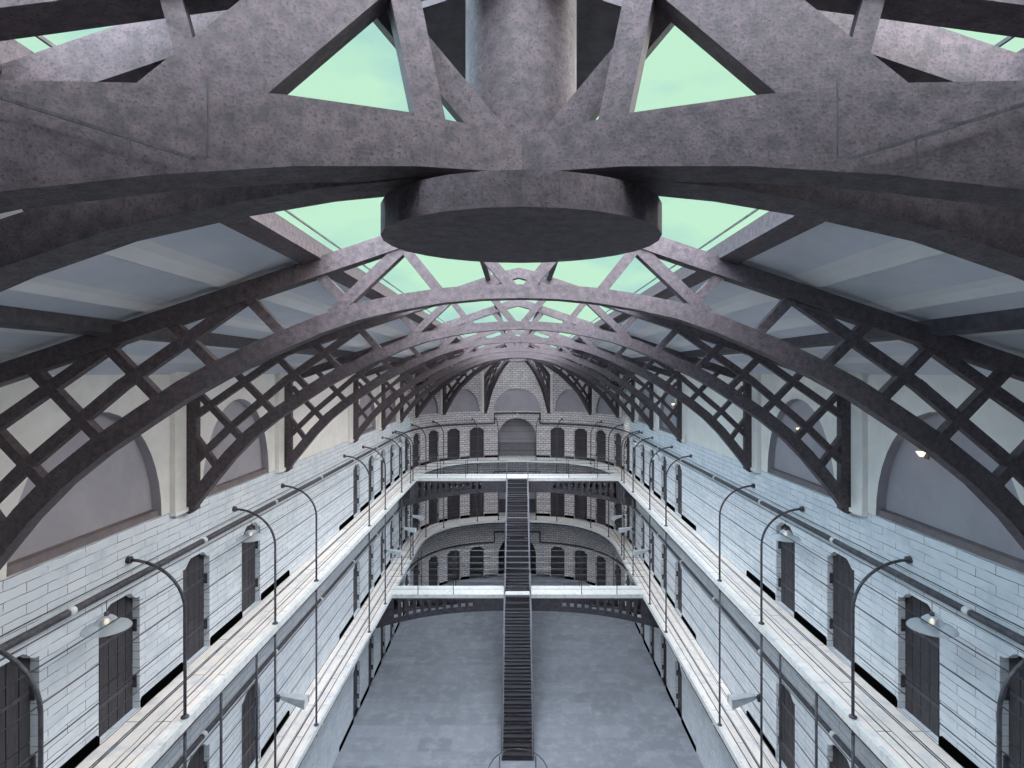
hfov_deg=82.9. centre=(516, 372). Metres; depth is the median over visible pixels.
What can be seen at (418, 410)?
roof truss
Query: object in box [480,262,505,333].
purlin
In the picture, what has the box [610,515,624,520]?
floodlight
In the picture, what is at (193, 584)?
door
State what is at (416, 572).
door
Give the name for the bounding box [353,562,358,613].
door
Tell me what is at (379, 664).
trim
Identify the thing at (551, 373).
trim
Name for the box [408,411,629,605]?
wall
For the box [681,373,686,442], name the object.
trim
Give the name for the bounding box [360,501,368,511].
trim
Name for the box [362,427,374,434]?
trim
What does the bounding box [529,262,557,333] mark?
purlin
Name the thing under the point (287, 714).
trim
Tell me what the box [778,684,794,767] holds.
door
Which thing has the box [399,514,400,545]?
door
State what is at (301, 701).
floodlight
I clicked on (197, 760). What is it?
door
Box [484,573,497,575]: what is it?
trim
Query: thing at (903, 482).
wall
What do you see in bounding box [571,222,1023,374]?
ceiling
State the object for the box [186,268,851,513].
roof truss
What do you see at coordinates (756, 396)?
trim
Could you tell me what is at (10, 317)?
purlin
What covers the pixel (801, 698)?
pipe
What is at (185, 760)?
gallery railing
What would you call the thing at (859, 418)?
trim
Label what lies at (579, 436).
door
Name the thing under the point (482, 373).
trim
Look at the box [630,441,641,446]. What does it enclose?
hanging lamp
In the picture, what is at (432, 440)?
door
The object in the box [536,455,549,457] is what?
trim
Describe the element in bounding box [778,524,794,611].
door
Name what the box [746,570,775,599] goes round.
trim
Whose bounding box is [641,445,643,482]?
door
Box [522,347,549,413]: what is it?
roof truss
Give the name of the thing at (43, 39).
window
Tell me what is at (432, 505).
door
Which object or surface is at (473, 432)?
door
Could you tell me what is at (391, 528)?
door
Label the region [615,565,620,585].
door
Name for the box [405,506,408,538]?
door
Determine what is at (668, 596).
trim
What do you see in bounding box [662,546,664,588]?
door
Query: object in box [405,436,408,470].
door
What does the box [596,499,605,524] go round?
door
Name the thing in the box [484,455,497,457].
trim
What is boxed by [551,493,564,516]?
door
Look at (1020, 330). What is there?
trim
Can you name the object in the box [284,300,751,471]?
roof truss
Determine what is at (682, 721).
trim
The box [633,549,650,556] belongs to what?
floodlight
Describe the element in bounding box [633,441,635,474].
door
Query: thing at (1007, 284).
trim
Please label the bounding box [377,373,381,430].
trim
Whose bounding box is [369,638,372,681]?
door
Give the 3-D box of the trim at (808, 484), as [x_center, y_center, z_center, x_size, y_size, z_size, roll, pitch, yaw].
[7.644,2.918,15.550,0.158,0.140,3.589,0,0,0]
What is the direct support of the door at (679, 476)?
in the wall at (995, 587)
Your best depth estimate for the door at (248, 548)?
16.33 m
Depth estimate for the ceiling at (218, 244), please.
7.01 m
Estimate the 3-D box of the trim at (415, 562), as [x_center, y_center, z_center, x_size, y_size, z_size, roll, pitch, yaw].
[-6.777,12.765,20.085,6.380,0.934,51.822,0,0,8]
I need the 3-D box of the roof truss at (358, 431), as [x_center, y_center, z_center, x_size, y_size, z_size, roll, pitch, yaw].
[0.045,0.400,26.100,14.880,5.480,0.230,0,0,0]
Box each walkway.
[75,457,963,767]
[254,516,778,767]
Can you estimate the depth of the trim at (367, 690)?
28.14 m
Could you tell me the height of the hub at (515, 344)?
1.560 m
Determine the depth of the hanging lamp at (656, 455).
28.15 m
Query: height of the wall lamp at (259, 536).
0.450 m
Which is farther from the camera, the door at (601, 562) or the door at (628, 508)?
the door at (601, 562)
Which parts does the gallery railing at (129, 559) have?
post, post, post, post, post, post, post, post, post, post, post, post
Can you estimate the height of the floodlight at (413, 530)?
0.300 m
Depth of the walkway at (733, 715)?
22.34 m
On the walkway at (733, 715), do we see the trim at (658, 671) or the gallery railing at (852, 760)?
the gallery railing at (852, 760)
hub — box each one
[381,0,661,262]
[506,343,528,361]
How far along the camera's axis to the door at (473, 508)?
45.06 m
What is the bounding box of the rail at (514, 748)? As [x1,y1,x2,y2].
[488,748,546,767]
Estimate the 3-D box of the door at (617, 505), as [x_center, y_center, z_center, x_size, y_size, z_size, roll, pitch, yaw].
[7.219,9.930,40.748,0.150,2.480,1.320,0,0,-16]
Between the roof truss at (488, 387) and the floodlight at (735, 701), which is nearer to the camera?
the floodlight at (735, 701)
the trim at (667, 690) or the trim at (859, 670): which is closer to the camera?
the trim at (859, 670)
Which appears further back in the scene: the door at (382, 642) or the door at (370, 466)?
the door at (382, 642)
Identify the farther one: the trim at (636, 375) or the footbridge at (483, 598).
the trim at (636, 375)
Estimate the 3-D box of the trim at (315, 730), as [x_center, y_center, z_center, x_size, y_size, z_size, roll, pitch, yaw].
[0.045,11.210,18.985,12.792,0.180,49.971,0,0,0]
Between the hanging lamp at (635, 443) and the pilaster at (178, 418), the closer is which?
the pilaster at (178, 418)
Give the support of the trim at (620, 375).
on the wall at (541, 437)
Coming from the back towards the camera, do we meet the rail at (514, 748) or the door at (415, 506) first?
the door at (415, 506)
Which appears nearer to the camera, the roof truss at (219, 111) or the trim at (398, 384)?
the roof truss at (219, 111)
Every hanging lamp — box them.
[79,602,132,637]
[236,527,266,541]
[371,454,385,459]
[393,441,404,446]
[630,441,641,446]
[650,454,663,459]
[770,521,800,541]
[906,611,958,637]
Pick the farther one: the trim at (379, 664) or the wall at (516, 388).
the wall at (516, 388)
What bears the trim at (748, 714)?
attached to the wall at (995, 587)
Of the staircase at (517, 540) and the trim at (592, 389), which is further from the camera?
the trim at (592, 389)
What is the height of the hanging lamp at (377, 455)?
0.450 m
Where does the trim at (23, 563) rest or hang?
on the wall at (27, 594)
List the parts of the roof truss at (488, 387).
post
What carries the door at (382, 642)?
in the wall at (27, 594)
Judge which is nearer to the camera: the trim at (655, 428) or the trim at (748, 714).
the trim at (748, 714)
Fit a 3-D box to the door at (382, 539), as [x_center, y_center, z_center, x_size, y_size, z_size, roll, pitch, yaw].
[-7.540,9.930,32.200,0.150,2.480,1.320,0,0,0]
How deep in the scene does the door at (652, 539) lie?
32.61 m
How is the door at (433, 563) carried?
in the wall at (541, 437)
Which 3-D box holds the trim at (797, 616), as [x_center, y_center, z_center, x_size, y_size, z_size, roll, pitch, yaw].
[7.487,6.495,14.825,0.035,0.190,1.590,0,0,0]
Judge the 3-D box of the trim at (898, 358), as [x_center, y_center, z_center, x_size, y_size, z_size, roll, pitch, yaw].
[6.645,-0.249,20.800,0.300,0.109,38.400,0,0,0]
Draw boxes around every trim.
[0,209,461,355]
[0,328,426,365]
[0,349,378,368]
[6,510,157,576]
[8,276,442,360]
[60,736,99,767]
[135,460,902,767]
[140,662,182,706]
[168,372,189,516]
[207,468,266,496]
[210,611,242,644]
[261,570,289,599]
[261,710,289,756]
[274,372,286,472]
[291,520,744,767]
[298,531,504,767]
[339,514,353,530]
[339,615,353,639]
[339,719,353,751]
[348,373,354,442]
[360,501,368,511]
[360,592,368,607]
[360,686,368,706]
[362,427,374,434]
[374,574,380,586]
[374,660,380,676]
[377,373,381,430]
[397,374,400,422]
[413,374,414,416]
[440,388,446,413]
[481,372,488,412]
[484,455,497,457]
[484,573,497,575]
[499,499,534,511]
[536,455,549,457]
[546,372,552,412]
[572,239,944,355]
[592,275,1023,359]
[592,389,593,413]
[608,329,1023,365]
[619,374,621,416]
[634,374,637,422]
[653,373,657,430]
[654,660,660,676]
[657,349,1023,368]
[660,427,672,434]
[666,686,674,706]
[667,502,674,511]
[667,593,674,607]
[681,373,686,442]
[681,514,695,530]
[681,615,695,638]
[681,719,695,751]
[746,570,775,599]
[746,710,775,756]
[749,372,761,472]
[770,468,830,496]
[794,611,826,644]
[847,372,868,516]
[855,662,896,706]
[879,510,1023,572]
[938,736,978,767]
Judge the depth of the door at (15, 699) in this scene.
8.74 m
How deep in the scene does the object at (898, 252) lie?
6.71 m
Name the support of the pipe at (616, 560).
attached to the wall at (995, 587)
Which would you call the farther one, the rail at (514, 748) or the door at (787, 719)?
the rail at (514, 748)
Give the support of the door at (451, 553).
in the wall at (541, 437)
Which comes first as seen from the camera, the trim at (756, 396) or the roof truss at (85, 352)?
the roof truss at (85, 352)
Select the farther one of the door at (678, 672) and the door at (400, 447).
the door at (400, 447)
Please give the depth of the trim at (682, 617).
25.20 m
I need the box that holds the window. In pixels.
[35,36,1014,336]
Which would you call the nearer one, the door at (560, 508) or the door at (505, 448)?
the door at (560, 508)
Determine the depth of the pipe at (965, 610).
12.05 m
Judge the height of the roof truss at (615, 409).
5.480 m
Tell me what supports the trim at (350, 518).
attached to the wall at (27, 594)
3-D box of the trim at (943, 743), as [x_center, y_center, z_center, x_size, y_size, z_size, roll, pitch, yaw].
[7.487,6.495,9.650,0.035,0.190,1.240,0,0,0]
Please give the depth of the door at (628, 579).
39.12 m
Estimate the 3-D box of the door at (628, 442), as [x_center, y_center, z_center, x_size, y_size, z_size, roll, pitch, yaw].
[7.555,5.380,38.949,0.150,2.480,1.320,0,0,-6]
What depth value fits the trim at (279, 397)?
17.89 m
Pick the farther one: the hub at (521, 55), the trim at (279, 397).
the trim at (279, 397)
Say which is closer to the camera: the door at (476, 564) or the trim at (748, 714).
the trim at (748, 714)
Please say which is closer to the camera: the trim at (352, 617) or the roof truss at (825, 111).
the roof truss at (825, 111)
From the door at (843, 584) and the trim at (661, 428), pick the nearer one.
the door at (843, 584)
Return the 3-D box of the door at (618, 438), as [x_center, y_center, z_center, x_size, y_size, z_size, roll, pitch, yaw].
[7.219,5.380,40.748,0.150,2.480,1.320,0,0,-16]
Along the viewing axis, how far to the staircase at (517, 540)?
32.28 m
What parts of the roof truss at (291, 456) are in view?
post, post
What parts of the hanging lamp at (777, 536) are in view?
lamp shade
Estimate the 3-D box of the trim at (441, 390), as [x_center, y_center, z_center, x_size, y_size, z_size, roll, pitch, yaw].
[-5.489,1.485,43.374,0.200,3.170,0.600,0,0,43]
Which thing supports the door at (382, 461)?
in the wall at (27, 594)
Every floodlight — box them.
[276,693,308,709]
[384,549,401,556]
[401,527,416,532]
[410,515,423,520]
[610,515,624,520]
[618,527,633,533]
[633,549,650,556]
[727,693,759,709]
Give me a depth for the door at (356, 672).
27.18 m
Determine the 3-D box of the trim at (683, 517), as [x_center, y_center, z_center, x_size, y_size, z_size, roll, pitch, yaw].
[7.487,6.495,25.265,0.035,0.190,2.050,0,0,0]
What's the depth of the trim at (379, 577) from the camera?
30.77 m
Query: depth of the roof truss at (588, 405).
41.79 m
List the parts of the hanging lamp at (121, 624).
lamp shade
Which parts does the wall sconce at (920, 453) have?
lamp shade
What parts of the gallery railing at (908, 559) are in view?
post, post, post, post, post, post, post, post, post, post, post, post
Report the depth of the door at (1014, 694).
8.87 m
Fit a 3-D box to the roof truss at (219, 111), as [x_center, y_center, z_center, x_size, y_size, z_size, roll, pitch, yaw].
[-3.775,0.417,1.876,7.886,5.445,0.310,0,0,-15]
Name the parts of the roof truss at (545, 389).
post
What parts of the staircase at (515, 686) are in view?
handrail, handrail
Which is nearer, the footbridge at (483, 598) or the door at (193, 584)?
the door at (193, 584)
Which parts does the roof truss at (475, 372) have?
post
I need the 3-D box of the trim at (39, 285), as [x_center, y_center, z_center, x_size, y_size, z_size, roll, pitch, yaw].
[-4.705,-0.856,20.800,0.360,0.129,38.400,0,0,0]
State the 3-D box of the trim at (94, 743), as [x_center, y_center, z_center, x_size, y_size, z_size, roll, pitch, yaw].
[-7.397,6.495,9.650,0.035,0.190,1.240,0,0,0]
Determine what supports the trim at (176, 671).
attached to the wall at (27, 594)
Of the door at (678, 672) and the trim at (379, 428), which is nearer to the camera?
the door at (678, 672)
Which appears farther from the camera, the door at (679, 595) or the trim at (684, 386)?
the door at (679, 595)
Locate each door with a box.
[0,656,35,767]
[99,596,136,736]
[183,553,207,660]
[187,745,207,767]
[242,524,257,611]
[242,684,254,767]
[353,465,358,514]
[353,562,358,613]
[353,664,358,714]
[369,456,372,500]
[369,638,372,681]
[370,546,372,588]
[381,451,383,490]
[381,532,383,572]
[381,626,383,655]
[390,445,392,481]
[390,521,392,558]
[399,447,401,474]
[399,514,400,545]
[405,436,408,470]
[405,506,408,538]
[405,573,408,585]
[413,433,419,466]
[413,503,419,529]
[413,564,419,585]
[429,430,437,462]
[429,499,437,524]
[429,555,437,585]
[447,428,459,459]
[447,495,459,519]
[447,551,459,581]
[470,427,483,457]
[470,493,483,516]
[470,547,483,577]
[499,442,534,455]
[551,427,564,457]
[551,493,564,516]
[551,546,564,577]
[575,428,586,459]
[575,495,586,519]
[575,551,586,581]
[596,430,605,462]
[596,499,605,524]
[596,555,605,585]
[615,433,620,466]
[615,503,620,530]
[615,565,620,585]
[626,437,629,470]
[626,506,629,538]
[626,574,629,585]
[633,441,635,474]
[634,511,635,546]
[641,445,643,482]
[641,522,643,556]
[650,450,653,490]
[650,532,653,572]
[650,626,653,656]
[662,456,665,500]
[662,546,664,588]
[662,638,665,681]
[676,465,681,514]
[676,562,681,613]
[676,663,681,714]
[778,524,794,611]
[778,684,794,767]
[829,553,853,660]
[829,745,849,767]
[901,596,939,736]
[1003,656,1023,767]
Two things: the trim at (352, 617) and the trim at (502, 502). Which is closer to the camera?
the trim at (352, 617)
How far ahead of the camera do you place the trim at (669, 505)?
28.08 m
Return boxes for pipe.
[0,412,516,650]
[172,471,516,767]
[518,412,1023,645]
[518,471,865,767]
[530,531,737,767]
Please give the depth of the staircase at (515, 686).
25.84 m
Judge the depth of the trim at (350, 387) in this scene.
25.55 m
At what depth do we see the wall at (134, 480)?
11.26 m
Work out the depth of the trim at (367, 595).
28.14 m
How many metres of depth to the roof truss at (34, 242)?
2.85 m
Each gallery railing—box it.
[0,418,516,767]
[181,464,511,767]
[517,418,1023,767]
[523,464,856,767]
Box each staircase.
[501,573,533,760]
[504,461,530,590]
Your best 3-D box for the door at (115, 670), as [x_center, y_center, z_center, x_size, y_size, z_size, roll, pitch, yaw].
[-7.540,5.380,10.850,0.150,2.480,1.320,0,0,0]
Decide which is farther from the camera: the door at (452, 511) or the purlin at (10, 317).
the door at (452, 511)
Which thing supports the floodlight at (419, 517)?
attached to the gallery railing at (185, 760)
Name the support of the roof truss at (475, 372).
attached to the wall at (516, 388)
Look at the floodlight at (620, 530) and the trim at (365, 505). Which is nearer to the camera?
the trim at (365, 505)
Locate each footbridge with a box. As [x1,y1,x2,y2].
[375,550,659,628]
[400,457,634,507]
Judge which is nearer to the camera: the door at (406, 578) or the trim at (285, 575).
the trim at (285, 575)
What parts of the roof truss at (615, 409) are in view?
post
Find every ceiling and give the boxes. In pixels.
[0,223,463,374]
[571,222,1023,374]
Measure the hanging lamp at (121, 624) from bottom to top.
0.450 m
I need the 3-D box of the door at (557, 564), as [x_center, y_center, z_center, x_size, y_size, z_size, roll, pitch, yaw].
[3.212,14.620,45.048,1.320,2.480,0.150,0,0,18]
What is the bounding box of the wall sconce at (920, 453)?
[916,451,929,459]
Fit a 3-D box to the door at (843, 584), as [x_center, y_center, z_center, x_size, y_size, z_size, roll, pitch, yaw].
[7.630,5.380,13.450,0.150,2.480,1.320,0,0,0]
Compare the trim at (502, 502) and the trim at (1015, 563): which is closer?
the trim at (1015, 563)
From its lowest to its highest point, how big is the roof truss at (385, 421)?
5.480 m
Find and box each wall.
[0,374,407,580]
[0,417,409,767]
[408,346,626,416]
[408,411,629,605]
[627,374,1023,559]
[630,419,1023,767]
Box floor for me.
[332,570,703,767]
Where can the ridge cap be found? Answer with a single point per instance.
(597, 20)
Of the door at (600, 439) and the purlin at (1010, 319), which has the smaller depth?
the purlin at (1010, 319)
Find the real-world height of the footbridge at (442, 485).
2.997 m
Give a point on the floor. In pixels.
(433, 699)
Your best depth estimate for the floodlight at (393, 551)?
27.80 m
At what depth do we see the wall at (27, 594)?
14.52 m
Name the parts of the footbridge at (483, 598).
post, post, post, post, post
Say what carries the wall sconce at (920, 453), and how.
attached to the wall at (903, 482)
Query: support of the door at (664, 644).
in the wall at (995, 587)
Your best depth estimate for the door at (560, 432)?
45.05 m
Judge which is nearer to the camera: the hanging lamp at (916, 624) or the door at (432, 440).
the hanging lamp at (916, 624)
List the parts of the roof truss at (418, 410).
post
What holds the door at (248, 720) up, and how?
in the wall at (27, 594)
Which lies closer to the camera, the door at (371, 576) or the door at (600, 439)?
the door at (371, 576)
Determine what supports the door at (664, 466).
in the wall at (995, 587)
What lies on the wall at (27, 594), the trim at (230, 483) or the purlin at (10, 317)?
the trim at (230, 483)
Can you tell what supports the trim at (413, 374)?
on the wall at (541, 437)
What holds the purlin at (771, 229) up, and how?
attached to the ceiling at (825, 243)
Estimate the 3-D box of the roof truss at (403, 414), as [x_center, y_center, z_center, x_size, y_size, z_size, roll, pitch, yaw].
[0.045,0.400,36.500,14.880,5.480,0.230,0,0,0]
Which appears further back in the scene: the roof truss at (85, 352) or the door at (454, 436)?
the door at (454, 436)
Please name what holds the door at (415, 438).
in the wall at (541, 437)
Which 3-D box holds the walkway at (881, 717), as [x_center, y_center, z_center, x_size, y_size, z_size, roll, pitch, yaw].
[0.045,6.715,19.660,14.920,0.230,51.320,0,0,0]
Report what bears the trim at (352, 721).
attached to the wall at (27, 594)
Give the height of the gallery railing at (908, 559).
3.410 m
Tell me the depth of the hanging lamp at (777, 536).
14.62 m
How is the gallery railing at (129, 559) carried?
on the walkway at (881, 717)
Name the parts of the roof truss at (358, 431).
post, post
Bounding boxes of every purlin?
[0,39,477,350]
[0,305,432,364]
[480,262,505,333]
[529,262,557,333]
[556,48,1023,350]
[601,307,1023,364]
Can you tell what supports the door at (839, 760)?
in the wall at (995, 587)
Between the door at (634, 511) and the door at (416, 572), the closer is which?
the door at (634, 511)
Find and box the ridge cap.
[421,0,622,89]
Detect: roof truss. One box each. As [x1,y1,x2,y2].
[0,0,521,213]
[0,0,1023,291]
[0,236,1023,569]
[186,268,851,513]
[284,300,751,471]
[353,330,681,442]
[381,330,653,430]
[400,336,634,422]
[414,344,507,417]
[442,345,510,414]
[484,347,511,413]
[522,0,1023,208]
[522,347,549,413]
[524,345,591,414]
[527,344,619,417]
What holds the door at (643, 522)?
in the wall at (995, 587)
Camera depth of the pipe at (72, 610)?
11.62 m
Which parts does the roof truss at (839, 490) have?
post, post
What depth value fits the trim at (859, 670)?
12.04 m
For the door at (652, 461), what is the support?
in the wall at (995, 587)
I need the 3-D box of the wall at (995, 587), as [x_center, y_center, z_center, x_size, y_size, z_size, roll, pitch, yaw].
[7.783,9.415,16.759,0.844,12.850,45.517,0,0,0]
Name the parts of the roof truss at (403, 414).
post, post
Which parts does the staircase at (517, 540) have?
handrail, handrail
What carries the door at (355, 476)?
in the wall at (27, 594)
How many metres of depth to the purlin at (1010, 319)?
7.17 m
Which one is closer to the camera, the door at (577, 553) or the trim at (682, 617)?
the trim at (682, 617)
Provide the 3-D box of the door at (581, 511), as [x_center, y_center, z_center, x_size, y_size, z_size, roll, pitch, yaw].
[4.951,9.930,44.164,1.320,2.480,0.150,0,0,36]
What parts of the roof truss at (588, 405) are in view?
post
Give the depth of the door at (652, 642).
32.61 m
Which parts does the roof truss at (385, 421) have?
post, post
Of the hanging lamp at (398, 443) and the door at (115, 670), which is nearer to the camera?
the door at (115, 670)
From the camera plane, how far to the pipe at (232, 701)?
16.88 m
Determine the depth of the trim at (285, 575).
17.73 m
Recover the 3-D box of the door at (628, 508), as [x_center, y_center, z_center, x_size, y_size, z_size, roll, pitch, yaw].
[7.555,9.930,38.949,0.150,2.480,1.320,0,0,-6]
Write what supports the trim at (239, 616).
attached to the wall at (27, 594)
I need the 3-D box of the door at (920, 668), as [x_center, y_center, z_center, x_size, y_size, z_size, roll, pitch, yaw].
[7.630,5.380,10.850,0.150,2.480,1.320,0,0,0]
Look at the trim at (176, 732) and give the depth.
13.69 m
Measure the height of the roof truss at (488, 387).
5.480 m
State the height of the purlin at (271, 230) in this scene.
0.279 m
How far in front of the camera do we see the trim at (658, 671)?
30.75 m
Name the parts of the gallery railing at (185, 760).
post, post, post, post, post, post, post, post, post, post, post, post, post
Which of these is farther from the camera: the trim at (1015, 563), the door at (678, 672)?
the door at (678, 672)
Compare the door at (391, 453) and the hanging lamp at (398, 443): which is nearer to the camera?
the hanging lamp at (398, 443)
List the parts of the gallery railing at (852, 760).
post, post, post, post, post, post, post, post, post, post, post, post, post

